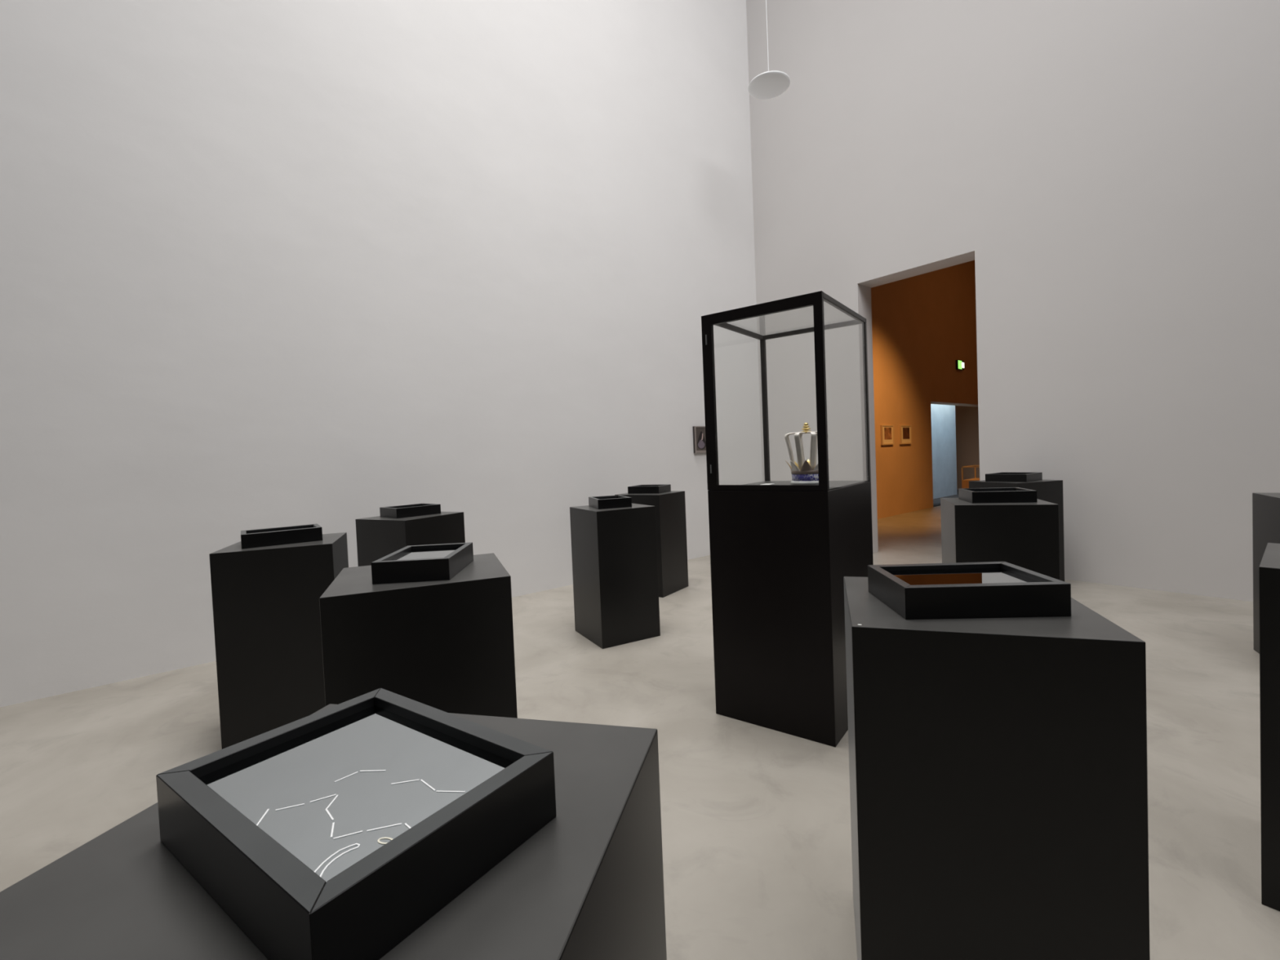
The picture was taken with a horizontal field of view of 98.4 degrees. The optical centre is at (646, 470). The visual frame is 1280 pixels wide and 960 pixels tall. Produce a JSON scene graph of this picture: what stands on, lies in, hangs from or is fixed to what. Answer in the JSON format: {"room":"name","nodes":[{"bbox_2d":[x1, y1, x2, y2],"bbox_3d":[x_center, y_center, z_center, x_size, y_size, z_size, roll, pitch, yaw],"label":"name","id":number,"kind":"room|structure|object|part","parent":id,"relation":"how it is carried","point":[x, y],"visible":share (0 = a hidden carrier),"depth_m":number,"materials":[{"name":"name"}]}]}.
{"room":"museum","nodes":[
{"label":"museum","id":0,"kind":"room"},
{"bbox_2d":[0,0,977,706],"bbox_3d":[1.523,-4.249,7.811,19.500,10.500,0.311,-4,2,-40],"label":"wall","id":1,"kind":"structure","parent":0,"point":[330,264],"depth_m":4.38,"materials":[{"name":"white paint"}]},
{"bbox_2d":[692,426,706,453],"bbox_3d":[0.714,-0.391,6.888,0.340,0.329,0.034,-4,2,-40],"label":"wall picture","id":2,"kind":"object","parent":1,"relation":"attached to","point":[699,432],"visible":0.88,"depth_m":6.82,"materials":[{"name":"grey"}]},
{"bbox_3d":[0.601,-0.392,6.774,0.020,0.287,0.006,-4,2,-40],"label":"frame rail","id":3,"kind":"part","parent":2,"relation":"part of","materials":[{"name":"grey"}]},
{"bbox_3d":[0.730,-0.242,6.881,0.340,0.030,0.006,-4,2,-40],"label":"frame rail","id":4,"kind":"part","parent":2,"relation":"part of","materials":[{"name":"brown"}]},
{"bbox_2d":[880,425,894,444],"bbox_3d":[4.333,-0.648,9.939,0.440,0.355,0.035,-4,2,-40],"label":"framed print","id":5,"kind":"object","parent":1,"relation":"attached to","point":[886,432],"visible":1,"depth_m":9.91,"materials":[{"name":"beige wood"}]},
{"bbox_3d":[4.176,-0.638,9.807,0.030,0.311,0.035,-4,2,-40],"label":"frame rail","id":6,"kind":"part","parent":5,"relation":"part of","materials":[{"name":"beige wood"}]},
{"bbox_2d":[898,425,911,444],"bbox_3d":[4.875,-0.683,10.396,0.440,0.355,0.035,-4,2,-40],"label":"framed print","id":7,"kind":"object","parent":1,"relation":"attached to","point":[904,431],"visible":1,"depth_m":10.38,"materials":[{"name":"beige wood"}]},
{"bbox_3d":[4.718,-0.673,10.264,0.030,0.311,0.035,-4,2,-40],"label":"frame rail","id":8,"kind":"part","parent":7,"relation":"part of","materials":[{"name":"beige wood"}]},
{"bbox_3d":[5.031,-0.694,10.528,0.030,0.311,0.035,-4,2,-40],"label":"frame rail","id":9,"kind":"part","parent":7,"relation":"part of","materials":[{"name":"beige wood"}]},
{"bbox_2d":[955,360,964,370],"bbox_3d":[6.830,-2.306,12.044,0.340,0.200,0.054,-4,2,-40],"label":"exit light","id":10,"kind":"object","parent":1,"relation":"attached to","point":[959,364],"visible":1,"depth_m":11.97,"materials":[{"name":"green plastic"}]},
{"bbox_2d":[0,489,1279,959],"bbox_3d":[2.806,1.086,6.705,19.500,0.206,15.000,-4,2,-40],"label":"floor","id":11,"kind":"structure","parent":0,"point":[756,829],"depth_m":2.32,"materials":[{"name":"concrete"}]},
{"bbox_2d":[208,532,348,749],"bbox_3d":[-1.810,0.825,2.812,0.489,0.932,0.467,-3,2,-21],"label":"plinth","id":12,"kind":"object","parent":11,"relation":"on","point":[266,606],"visible":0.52,"depth_m":2.58,"materials":[{"name":"black paint"}]},
{"bbox_2d":[240,524,322,549],"bbox_3d":[-1.840,0.326,2.789,0.332,0.068,0.222,-4,2,-36],"label":"framed display","id":13,"kind":"object","parent":12,"relation":"on","point":[255,538],"visible":1,"depth_m":2.72,"materials":[{"name":"black wood"}]},
{"bbox_3d":[-1.965,0.334,2.697,0.021,0.068,0.221,-4,2,-36],"label":"frame rail","id":14,"kind":"part","parent":13,"relation":"part of","materials":[{"name":"black wood"}]},
{"bbox_3d":[-1.899,0.326,2.870,0.331,0.068,0.021,-4,2,-36],"label":"frame rail","id":15,"kind":"part","parent":13,"relation":"part of","materials":[{"name":"black wood"}]},
{"bbox_2d":[246,526,313,533],"bbox_3d":[-1.841,0.305,2.788,0.292,0.004,0.182,-4,2,-36],"label":"mirror","id":16,"kind":"object","parent":13,"relation":"on","point":[283,528],"depth_m":2.83,"materials":[{"name":"grey mirror"}]},
{"bbox_3d":[-1.714,0.318,2.880,0.021,0.068,0.221,-4,2,-36],"label":"frame rail","id":17,"kind":"part","parent":13,"relation":"part of","materials":[{"name":"black wood"}]},
{"bbox_2d":[0,703,666,959],"bbox_3d":[-0.281,0.830,0.563,0.524,0.932,0.522,-2,2,13],"label":"plinth","id":18,"kind":"object","parent":11,"relation":"on","point":[588,884],"visible":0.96,"depth_m":0.50,"materials":[{"name":"black paint"}]},
{"bbox_2d":[155,688,556,959],"bbox_3d":[-0.292,0.330,0.561,0.320,0.068,0.235,-1,2,34],"label":"framed display","id":19,"kind":"object","parent":18,"relation":"on","point":[337,832],"visible":1,"depth_m":0.50,"materials":[{"name":"black wood"}]},
{"bbox_3d":[-0.352,0.335,0.473,0.319,0.068,0.021,-1,2,34],"label":"frame rail","id":20,"kind":"part","parent":19,"relation":"part of","materials":[{"name":"black wood"}]},
{"bbox_3d":[-0.415,0.332,0.645,0.021,0.068,0.234,-1,2,34],"label":"frame rail","id":21,"kind":"part","parent":19,"relation":"part of","materials":[{"name":"black wood"}]},
{"bbox_2d":[198,705,514,881],"bbox_3d":[-0.293,0.309,0.560,0.280,0.004,0.195,-1,2,34],"label":"mirror","id":22,"kind":"object","parent":19,"relation":"on","point":[336,793],"depth_m":0.52,"materials":[{"name":"grey mirror"}]},
{"bbox_3d":[-0.168,0.327,0.477,0.021,0.068,0.234,-1,2,34],"label":"frame rail","id":23,"kind":"part","parent":19,"relation":"part of","materials":[{"name":"black wood"}]},
{"bbox_3d":[-0.232,0.325,0.649,0.319,0.068,0.021,-1,2,34],"label":"frame rail","id":24,"kind":"part","parent":19,"relation":"part of","materials":[{"name":"black wood"}]},
{"bbox_2d":[355,511,465,566],"bbox_3d":[-1.668,0.784,3.974,0.507,0.932,0.510,-1,2,28],"label":"plinth","id":25,"kind":"object","parent":11,"relation":"on","point":[378,537],"visible":0.31,"depth_m":3.79,"materials":[{"name":"black paint"}]},
{"bbox_2d":[379,502,440,518],"bbox_3d":[-1.697,0.285,3.978,0.256,0.068,0.324,-1,2,41],"label":"framed display","id":26,"kind":"object","parent":25,"relation":"on","point":[416,509],"visible":1,"depth_m":3.89,"materials":[{"name":"black wood"}]},
{"bbox_3d":[-1.796,0.292,3.863,0.255,0.068,0.021,-1,2,41],"label":"frame rail","id":27,"kind":"part","parent":26,"relation":"part of","materials":[{"name":"black wood"}]},
{"bbox_3d":[-1.786,0.286,4.054,0.021,0.068,0.323,-1,2,41],"label":"frame rail","id":28,"kind":"part","parent":26,"relation":"part of","materials":[{"name":"black wood"}]},
{"bbox_2d":[395,505,422,508],"bbox_3d":[-1.698,0.264,3.977,0.216,0.004,0.284,-1,2,41],"label":"mirror","id":29,"kind":"object","parent":26,"relation":"on","point":[398,506],"depth_m":4.00,"materials":[{"name":"grey mirror"}]},
{"bbox_3d":[-1.608,0.284,3.901,0.021,0.068,0.323,-1,2,41],"label":"frame rail","id":30,"kind":"part","parent":26,"relation":"part of","materials":[{"name":"black wood"}]},
{"bbox_3d":[-1.599,0.278,4.092,0.255,0.068,0.021,-1,2,41],"label":"frame rail","id":31,"kind":"part","parent":26,"relation":"part of","materials":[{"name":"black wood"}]},
{"bbox_2d":[319,552,517,718],"bbox_3d":[-0.749,0.809,1.900,0.532,0.932,0.484,-3,2,-21],"label":"plinth","id":32,"kind":"object","parent":11,"relation":"on","point":[446,646],"visible":0.47,"depth_m":1.68,"materials":[{"name":"black paint"}]},
{"bbox_2d":[371,542,473,584],"bbox_3d":[-0.749,0.309,1.885,0.235,0.068,0.327,-2,2,-5],"label":"framed display","id":33,"kind":"object","parent":32,"relation":"on","point":[441,562],"visible":1,"depth_m":1.73,"materials":[{"name":"black wood"}]},
{"bbox_3d":[-0.855,0.313,1.877,0.021,0.068,0.326,-2,2,-5],"label":"frame rail","id":34,"kind":"part","parent":33,"relation":"part of","materials":[{"name":"black wood"}]},
{"bbox_3d":[-0.736,0.313,1.733,0.234,0.068,0.021,-2,2,-5],"label":"frame rail","id":35,"kind":"part","parent":33,"relation":"part of","materials":[{"name":"black wood"}]},
{"bbox_2d":[389,546,459,560],"bbox_3d":[-0.750,0.288,1.885,0.195,0.004,0.287,-2,2,-5],"label":"mirror","id":36,"kind":"object","parent":33,"relation":"on","point":[406,553],"depth_m":1.90,"materials":[{"name":"grey mirror"}]},
{"bbox_3d":[-0.761,0.305,2.038,0.234,0.068,0.021,-2,2,-5],"label":"frame rail","id":37,"kind":"part","parent":33,"relation":"part of","materials":[{"name":"black wood"}]},
{"bbox_3d":[-0.642,0.304,1.894,0.021,0.068,0.326,-2,2,-5],"label":"frame rail","id":38,"kind":"part","parent":33,"relation":"part of","materials":[{"name":"black wood"}]},
{"bbox_2d":[569,503,660,648],"bbox_3d":[-0.237,0.725,4.039,0.457,0.932,0.485,-3,2,-30],"label":"plinth","id":39,"kind":"object","parent":11,"relation":"on","point":[614,551],"visible":0.88,"depth_m":3.84,"materials":[{"name":"black paint"}]},
{"bbox_2d":[588,494,631,509],"bbox_3d":[-0.269,0.226,4.032,0.245,0.068,0.310,-3,2,-18],"label":"framed display","id":40,"kind":"object","parent":39,"relation":"on","point":[607,501],"visible":1,"depth_m":3.90,"materials":[{"name":"black wood"}]},
{"bbox_3d":[-0.375,0.231,3.998,0.021,0.068,0.309,-3,2,-18],"label":"frame rail","id":41,"kind":"part","parent":40,"relation":"part of","materials":[{"name":"black wood"}]},
{"bbox_3d":[-0.314,0.223,4.170,0.244,0.068,0.021,-3,2,-18],"label":"frame rail","id":42,"kind":"part","parent":40,"relation":"part of","materials":[{"name":"black wood"}]},
{"bbox_2d":[596,497,621,499],"bbox_3d":[-0.270,0.205,4.032,0.205,0.004,0.270,-3,2,-18],"label":"mirror","id":43,"kind":"object","parent":40,"relation":"on","point":[597,498],"depth_m":4.07,"materials":[{"name":"grey mirror"}]},
{"bbox_3d":[-0.224,0.228,3.895,0.244,0.068,0.021,-3,2,-18],"label":"frame rail","id":44,"kind":"part","parent":40,"relation":"part of","materials":[{"name":"black wood"}]},
{"bbox_2d":[614,490,688,597],"bbox_3d":[0.055,0.675,5.319,0.498,0.932,0.470,-1,2,34],"label":"plinth","id":45,"kind":"object","parent":11,"relation":"on","point":[670,506],"visible":0.58,"depth_m":5.13,"materials":[{"name":"black paint"}]},
{"bbox_2d":[627,484,671,493],"bbox_3d":[0.030,0.175,5.344,0.328,0.068,0.278,-1,2,26],"label":"framed display","id":46,"kind":"object","parent":45,"relation":"on","point":[661,488],"visible":1,"depth_m":5.24,"materials":[{"name":"black wood"}]},
{"bbox_3d":[-0.027,0.180,5.229,0.327,0.068,0.021,-1,2,26],"label":"frame rail","id":47,"kind":"part","parent":46,"relation":"part of","materials":[{"name":"black wood"}]},
{"bbox_3d":[0.086,0.169,5.459,0.327,0.068,0.021,-1,2,26],"label":"frame rail","id":48,"kind":"part","parent":46,"relation":"part of","materials":[{"name":"black wood"}]},
{"bbox_3d":[0.167,0.171,5.276,0.021,0.068,0.277,-1,2,26],"label":"frame rail","id":49,"kind":"part","parent":46,"relation":"part of","materials":[{"name":"black wood"}]},
{"bbox_2d":[701,290,873,746],"bbox_3d":[0.745,0.206,2.812,0.591,1.961,0.688,-1,2,37],"label":"showcase","id":50,"kind":"object","parent":11,"relation":"on","point":[781,553],"visible":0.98,"depth_m":2.54,"materials":[{"name":"black paint"}]},
{"bbox_3d":[0.485,-0.758,2.963,0.022,0.022,0.664,-1,2,37],"label":"rail","id":51,"kind":"part","parent":50,"relation":"part of","materials":[{"name":"grey metal"}]},
{"bbox_3d":[0.694,-0.361,3.231,0.026,0.849,0.022,-1,2,37],"label":"post","id":52,"kind":"part","parent":50,"relation":"part of","materials":[{"name":"grey metal"}]},
{"bbox_3d":[0.526,-0.334,2.531,0.591,0.848,0.020,-1,2,37],"label":"glass door","id":53,"kind":"part","parent":50,"relation":"part of","materials":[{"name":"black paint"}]},
{"bbox_2d":[784,422,829,484],"bbox_3d":[0.827,-0.091,2.846,0.224,0.313,0.224,-1,2,37],"label":"crown","id":54,"kind":"object","parent":50,"relation":"on","point":[803,473],"depth_m":2.78,"materials":[{"name":"white ceramic"}]},
{"bbox_3d":[0.904,-0.778,3.050,0.547,0.022,0.022,-1,2,37],"label":"rail","id":55,"kind":"part","parent":50,"relation":"part of","materials":[{"name":"grey metal"}]},
{"bbox_3d":[0.941,-0.767,2.623,0.022,0.022,0.664,-1,2,37],"label":"rail","id":56,"kind":"part","parent":50,"relation":"part of","materials":[{"name":"grey metal"}]},
{"bbox_3d":[1.151,-0.369,2.891,0.016,0.849,0.022,-1,2,37],"label":"post","id":57,"kind":"part","parent":50,"relation":"part of","materials":[{"name":"grey metal"}]},
{"bbox_2d":[961,465,979,488],"bbox_3d":[5.442,0.372,8.532,0.550,0.911,0.850,-4,2,-40],"label":"chair","id":58,"kind":"object","parent":11,"relation":"on","point":[965,483],"visible":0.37,"depth_m":8.66,"materials":[{"name":"brown wood"}]},
{"bbox_3d":[4.955,0.038,8.668,0.015,0.211,0.015,-4,2,-40],"label":"post","id":59,"kind":"part","parent":58,"relation":"part of","materials":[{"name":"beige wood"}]},
{"bbox_3d":[5.220,-0.062,8.346,0.015,0.015,0.850,-4,2,-40],"label":"rail","id":60,"kind":"part","parent":58,"relation":"part of","materials":[{"name":"orange wood"}]},
{"bbox_2d":[843,576,1150,959],"bbox_3d":[0.742,0.767,1.290,0.491,0.932,0.462,-2,2,18],"label":"plinth","id":61,"kind":"object","parent":11,"relation":"on","point":[998,772],"visible":0.96,"depth_m":1.06,"materials":[{"name":"black paint"}]},
{"bbox_2d":[867,561,1071,619],"bbox_3d":[0.716,0.268,1.264,0.332,0.068,0.234,-2,2,4],"label":"framed display","id":62,"kind":"object","parent":61,"relation":"on","point":[986,589],"visible":1,"depth_m":1.16,"materials":[{"name":"black wood"}]},
{"bbox_3d":[0.561,0.274,1.274,0.021,0.068,0.233,-2,2,4],"label":"frame rail","id":63,"kind":"part","parent":62,"relation":"part of","materials":[{"name":"black wood"}]},
{"bbox_3d":[0.723,0.265,1.370,0.331,0.068,0.021,-2,2,4],"label":"frame rail","id":64,"kind":"part","parent":62,"relation":"part of","materials":[{"name":"black wood"}]},
{"bbox_2d":[886,568,1038,585],"bbox_3d":[0.715,0.248,1.264,0.292,0.004,0.194,-2,2,4],"label":"mirror","id":65,"kind":"object","parent":62,"relation":"on","point":[905,576],"depth_m":1.27,"materials":[{"name":"grey mirror"}]},
{"bbox_3d":[0.709,0.272,1.158,0.331,0.068,0.021,-2,2,4],"label":"frame rail","id":66,"kind":"part","parent":62,"relation":"part of","materials":[{"name":"black wood"}]},
{"bbox_3d":[0.871,0.262,1.254,0.021,0.068,0.233,-2,2,4],"label":"frame rail","id":67,"kind":"part","parent":62,"relation":"part of","materials":[{"name":"black wood"}]},
{"bbox_2d":[940,497,1059,579],"bbox_3d":[2.142,0.648,3.390,0.511,0.932,0.489,-2,2,19],"label":"plinth","id":68,"kind":"object","parent":11,"relation":"on","point":[1025,535],"visible":0.34,"depth_m":3.16,"materials":[{"name":"black paint"}]},
{"bbox_2d":[958,487,1037,503],"bbox_3d":[2.138,0.148,3.384,0.336,0.068,0.290,-2,2,15],"label":"framed display","id":69,"kind":"object","parent":68,"relation":"on","point":[998,495],"visible":1,"depth_m":3.26,"materials":[{"name":"black wood"}]},
{"bbox_3d":[1.987,0.153,3.425,0.021,0.068,0.289,-2,2,15],"label":"frame rail","id":70,"kind":"part","parent":69,"relation":"part of","materials":[{"name":"black wood"}]},
{"bbox_3d":[2.174,0.143,3.513,0.335,0.068,0.021,-2,2,15],"label":"frame rail","id":71,"kind":"part","parent":69,"relation":"part of","materials":[{"name":"black wood"}]},
{"bbox_2d":[972,489,1019,491],"bbox_3d":[2.138,0.127,3.383,0.296,0.004,0.250,-2,2,15],"label":"mirror","id":72,"kind":"object","parent":69,"relation":"on","point":[972,490],"depth_m":3.44,"materials":[{"name":"grey mirror"}]},
{"bbox_3d":[2.103,0.153,3.254,0.335,0.068,0.021,-2,2,15],"label":"frame rail","id":73,"kind":"part","parent":69,"relation":"part of","materials":[{"name":"black wood"}]},
{"bbox_3d":[2.290,0.143,3.342,0.021,0.068,0.289,-2,2,15],"label":"frame rail","id":74,"kind":"part","parent":69,"relation":"part of","materials":[{"name":"black wood"}]},
{"bbox_2d":[968,479,1064,581],"bbox_3d":[3.329,0.553,4.987,0.500,0.932,0.500,-3,2,-15],"label":"plinth","id":75,"kind":"object","parent":11,"relation":"on","point":[1049,491],"visible":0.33,"depth_m":4.79,"materials":[{"name":"black paint"}]},
{"bbox_2d":[985,471,1042,482],"bbox_3d":[3.300,0.054,4.967,0.330,0.068,0.330,-3,2,-35],"label":"framed display","id":76,"kind":"object","parent":75,"relation":"on","point":[1020,477],"visible":1,"depth_m":4.87,"materials":[{"name":"black wood"}]},
{"bbox_3d":[3.211,0.054,5.094,0.329,0.068,0.021,-3,2,-35],"label":"frame rail","id":77,"kind":"part","parent":76,"relation":"part of","materials":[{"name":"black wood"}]},
{"bbox_3d":[3.173,0.062,4.879,0.021,0.068,0.329,-3,2,-35],"label":"frame rail","id":78,"kind":"part","parent":76,"relation":"part of","materials":[{"name":"black wood"}]},
{"bbox_2d":[1000,473,1026,474],"bbox_3d":[3.299,0.033,4.967,0.290,0.004,0.290,-3,2,-35],"label":"mirror","id":79,"kind":"object","parent":76,"relation":"on","point":[1000,473],"depth_m":5.05,"materials":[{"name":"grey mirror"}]},
{"bbox_3d":[3.426,0.046,5.056,0.021,0.068,0.329,-3,2,-35],"label":"frame rail","id":80,"kind":"part","parent":76,"relation":"part of","materials":[{"name":"black wood"}]},
{"bbox_3d":[3.388,0.054,4.841,0.329,0.068,0.021,-3,2,-35],"label":"frame rail","id":81,"kind":"part","parent":76,"relation":"part of","materials":[{"name":"black wood"}]},
{"bbox_2d":[1252,493,1279,653],"bbox_3d":[3.673,0.600,2.939,0.494,0.932,0.460,-1,2,31],"label":"plinth","id":82,"kind":"object","parent":11,"relation":"on","point":[1265,506],"visible":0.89,"depth_m":3.17,"materials":[{"name":"black paint"}]},
{"bbox_2d":[1258,542,1279,911],"bbox_3d":[2.013,0.710,1.468,0.488,0.932,0.494,-4,2,-40],"label":"plinth","id":83,"kind":"object","parent":11,"relation":"on","point":[1269,566],"visible":1,"depth_m":1.49,"materials":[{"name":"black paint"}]},
{"bbox_2d":[930,404,957,498],"bbox_3d":[6.238,-1.525,12.527,3.500,4.400,0.100,-4,2,-40],"label":"wall partition","id":84,"kind":"structure","parent":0,"point":[943,416],"depth_m":13.18,"materials":[{"name":"paint"}]},
{"bbox_2d":[955,405,979,489],"bbox_3d":[7.848,-1.688,15.808,0.200,4.400,4.400,-4,2,-40],"label":"wall","id":85,"kind":"structure","parent":0,"point":[966,418],"depth_m":14.83,"materials":[{"name":"brown paint"}]},
{"bbox_2d":[746,0,1279,601],"bbox_3d":[4.452,-4.259,4.191,0.311,10.500,9.000,-4,2,-40],"label":"wall","id":86,"kind":"structure","parent":0,"point":[1108,171],"depth_m":4.95,"materials":[{"name":"white paint"}]},
{"bbox_3d":[0.510,-9.365,1.093,9.811,0.200,9.311,-4,2,-40],"label":"ceiling","id":87,"kind":"structure","parent":0,"visible":0},
{"bbox_2d":[747,0,790,99],"bbox_3d":[1.225,-6.787,5.923,0.450,5.294,0.450,-4,2,-40],"label":"disc","id":88,"kind":"object","parent":87,"relation":"hanging from","point":[770,84],"visible":1,"depth_m":5.95,"materials":[{"name":"white paint"}]}
]}

